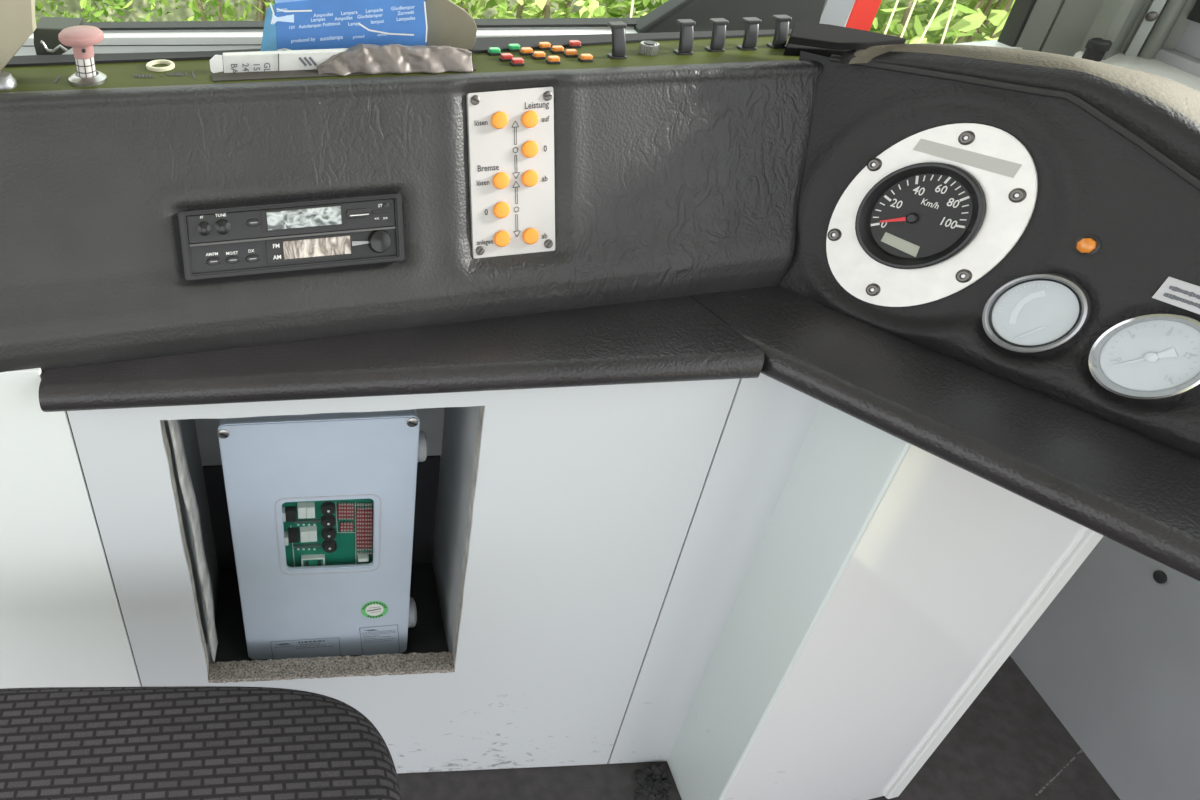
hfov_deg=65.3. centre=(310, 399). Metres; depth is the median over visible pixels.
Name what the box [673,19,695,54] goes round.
lever
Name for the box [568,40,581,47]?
lamp
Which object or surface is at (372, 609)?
round sticker
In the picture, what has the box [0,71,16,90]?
switch
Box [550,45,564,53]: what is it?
lamp
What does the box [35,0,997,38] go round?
terrain
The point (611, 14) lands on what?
shrub
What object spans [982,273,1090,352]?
pressure gauge
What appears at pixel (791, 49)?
tray
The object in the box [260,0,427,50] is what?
brochure
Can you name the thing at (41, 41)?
wire hook
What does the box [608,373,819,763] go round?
panel
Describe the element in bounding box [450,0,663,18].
shrub
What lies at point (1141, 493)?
shelf
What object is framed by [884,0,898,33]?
dry stalk
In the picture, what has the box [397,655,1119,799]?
floor
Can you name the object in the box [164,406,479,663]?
wall niche
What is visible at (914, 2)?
dry stalk
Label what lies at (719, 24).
lever
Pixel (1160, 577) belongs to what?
plug
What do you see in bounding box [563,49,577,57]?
lamp
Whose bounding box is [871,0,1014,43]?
shrub
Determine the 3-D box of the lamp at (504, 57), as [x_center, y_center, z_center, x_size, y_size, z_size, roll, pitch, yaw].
[0.164,-0.288,0.730,0.011,0.005,0.009,-6,39,-5]
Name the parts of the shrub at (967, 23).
stem, stem, stem, stem, stem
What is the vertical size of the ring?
0.003 m
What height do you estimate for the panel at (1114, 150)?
0.236 m
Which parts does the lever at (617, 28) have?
stem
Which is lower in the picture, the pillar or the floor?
the floor
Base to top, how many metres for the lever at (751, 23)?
0.024 m
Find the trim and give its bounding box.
[1154,47,1199,76]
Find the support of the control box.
on the recess interior
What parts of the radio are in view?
panel, volume knob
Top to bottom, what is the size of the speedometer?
0.143 m
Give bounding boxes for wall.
[1010,21,1199,799]
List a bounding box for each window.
[14,17,641,55]
[1187,0,1199,22]
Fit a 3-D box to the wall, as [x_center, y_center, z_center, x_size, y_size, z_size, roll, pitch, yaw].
[1.004,0.257,-0.306,0.046,2.083,3.249,-3,39,0]
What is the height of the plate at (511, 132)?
0.122 m
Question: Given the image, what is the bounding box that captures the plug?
[1153,571,1166,583]
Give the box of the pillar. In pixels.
[1016,0,1196,59]
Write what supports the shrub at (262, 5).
on the terrain
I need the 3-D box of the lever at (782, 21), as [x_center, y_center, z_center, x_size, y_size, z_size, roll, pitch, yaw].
[0.408,-0.321,0.757,0.014,0.024,0.016,-6,39,-5]
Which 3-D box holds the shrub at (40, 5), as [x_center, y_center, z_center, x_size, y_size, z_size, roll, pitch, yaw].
[-2.032,-2.491,4.595,2.056,2.434,1.804,-22,43,-22]
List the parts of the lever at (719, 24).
stem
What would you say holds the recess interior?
attached to the wall niche
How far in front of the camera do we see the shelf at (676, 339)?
0.70 m
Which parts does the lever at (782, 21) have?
stem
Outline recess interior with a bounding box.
[203,455,447,661]
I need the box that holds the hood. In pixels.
[839,43,1199,178]
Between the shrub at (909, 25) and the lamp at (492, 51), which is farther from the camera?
the shrub at (909, 25)
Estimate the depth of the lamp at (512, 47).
0.75 m
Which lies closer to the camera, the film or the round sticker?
the film
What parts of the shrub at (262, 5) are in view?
stem, stem, stem, stem, stem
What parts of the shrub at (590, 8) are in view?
stem, stem, stem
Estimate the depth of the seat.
0.68 m
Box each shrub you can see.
[35,0,126,21]
[65,0,274,21]
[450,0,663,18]
[597,0,917,33]
[869,0,998,41]
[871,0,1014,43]
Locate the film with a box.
[317,43,472,75]
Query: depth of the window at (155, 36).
0.99 m
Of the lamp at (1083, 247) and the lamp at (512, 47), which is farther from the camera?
the lamp at (512, 47)
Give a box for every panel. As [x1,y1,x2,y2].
[0,368,141,688]
[67,379,739,772]
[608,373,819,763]
[667,401,1102,799]
[778,43,1199,458]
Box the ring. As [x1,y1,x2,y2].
[146,60,174,71]
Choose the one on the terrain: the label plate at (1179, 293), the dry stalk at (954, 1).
the dry stalk at (954, 1)
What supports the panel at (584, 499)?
on the floor
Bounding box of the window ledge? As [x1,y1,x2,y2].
[1073,51,1199,91]
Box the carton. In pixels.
[210,48,348,72]
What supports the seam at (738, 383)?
attached to the panel at (584, 499)
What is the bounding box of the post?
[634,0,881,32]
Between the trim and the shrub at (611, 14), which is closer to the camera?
the trim
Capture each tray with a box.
[784,43,849,56]
[788,21,905,49]
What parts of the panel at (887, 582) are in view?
panel, edge trim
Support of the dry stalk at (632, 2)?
on the terrain
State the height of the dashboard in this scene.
0.290 m
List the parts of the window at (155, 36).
frame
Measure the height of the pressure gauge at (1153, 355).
0.063 m
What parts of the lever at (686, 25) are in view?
stem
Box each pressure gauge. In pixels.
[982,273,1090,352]
[1088,312,1199,398]
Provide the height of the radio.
0.055 m
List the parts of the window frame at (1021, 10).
frame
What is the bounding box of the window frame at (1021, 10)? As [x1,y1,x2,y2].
[957,0,1036,48]
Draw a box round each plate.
[466,87,554,258]
[1152,277,1199,313]
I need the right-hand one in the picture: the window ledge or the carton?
the window ledge
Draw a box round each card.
[212,63,475,81]
[425,0,476,48]
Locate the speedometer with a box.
[826,123,1037,306]
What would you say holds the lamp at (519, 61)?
attached to the dashboard
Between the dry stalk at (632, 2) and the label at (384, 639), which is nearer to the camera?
the label at (384, 639)
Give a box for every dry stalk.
[630,0,633,17]
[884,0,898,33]
[900,0,916,37]
[918,0,942,42]
[940,0,955,43]
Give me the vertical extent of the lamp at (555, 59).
0.005 m
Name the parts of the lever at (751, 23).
stem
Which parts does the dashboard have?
dark bracket, mushroom knob, knurled knob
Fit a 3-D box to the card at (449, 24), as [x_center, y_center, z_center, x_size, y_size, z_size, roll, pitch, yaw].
[0.117,-0.318,0.734,0.047,0.050,0.007,-6,39,-5]
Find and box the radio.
[178,194,404,279]
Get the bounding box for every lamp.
[487,47,500,55]
[499,53,512,61]
[508,44,519,51]
[510,57,524,65]
[519,47,532,55]
[531,51,545,59]
[539,42,550,49]
[546,55,560,63]
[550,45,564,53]
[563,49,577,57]
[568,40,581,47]
[578,54,592,61]
[1073,235,1100,255]
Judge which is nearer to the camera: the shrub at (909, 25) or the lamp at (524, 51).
the lamp at (524, 51)
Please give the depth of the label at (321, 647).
1.03 m
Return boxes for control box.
[218,409,427,659]
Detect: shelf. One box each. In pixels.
[39,296,763,411]
[691,285,1199,580]
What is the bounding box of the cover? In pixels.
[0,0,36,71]
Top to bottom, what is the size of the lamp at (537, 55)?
0.005 m
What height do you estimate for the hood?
0.242 m
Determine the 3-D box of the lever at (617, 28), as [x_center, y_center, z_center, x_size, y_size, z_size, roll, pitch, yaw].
[0.258,-0.303,0.732,0.017,0.027,0.016,-6,39,-5]
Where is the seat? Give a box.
[0,686,401,799]
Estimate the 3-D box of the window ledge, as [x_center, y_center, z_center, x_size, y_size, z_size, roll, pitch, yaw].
[0.875,-0.155,0.719,0.188,0.031,0.787,-3,39,0]
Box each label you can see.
[270,637,340,659]
[359,624,399,655]
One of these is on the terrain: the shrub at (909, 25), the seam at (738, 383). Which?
the shrub at (909, 25)
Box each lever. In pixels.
[607,21,626,58]
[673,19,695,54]
[705,18,728,51]
[737,17,761,50]
[767,15,791,48]
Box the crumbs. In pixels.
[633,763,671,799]
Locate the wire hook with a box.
[40,40,67,52]
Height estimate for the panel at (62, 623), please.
0.670 m
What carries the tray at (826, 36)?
on the dashboard
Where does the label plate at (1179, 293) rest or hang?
attached to the panel at (1114, 150)
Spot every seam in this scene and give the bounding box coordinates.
[66,383,738,760]
[1035,749,1082,795]
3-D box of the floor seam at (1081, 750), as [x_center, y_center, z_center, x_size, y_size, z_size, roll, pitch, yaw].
[0.950,0.465,1.099,0.114,0.001,0.066,-3,39,0]
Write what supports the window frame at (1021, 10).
in the wall
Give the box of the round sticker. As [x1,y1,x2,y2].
[361,601,387,617]
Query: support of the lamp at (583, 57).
attached to the dashboard
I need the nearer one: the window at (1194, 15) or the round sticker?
the window at (1194, 15)
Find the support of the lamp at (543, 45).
attached to the dashboard
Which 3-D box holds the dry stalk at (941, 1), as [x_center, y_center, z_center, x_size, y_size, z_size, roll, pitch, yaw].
[1.871,-0.964,2.823,0.316,2.001,0.007,-3,39,0]
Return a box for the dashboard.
[0,17,849,372]

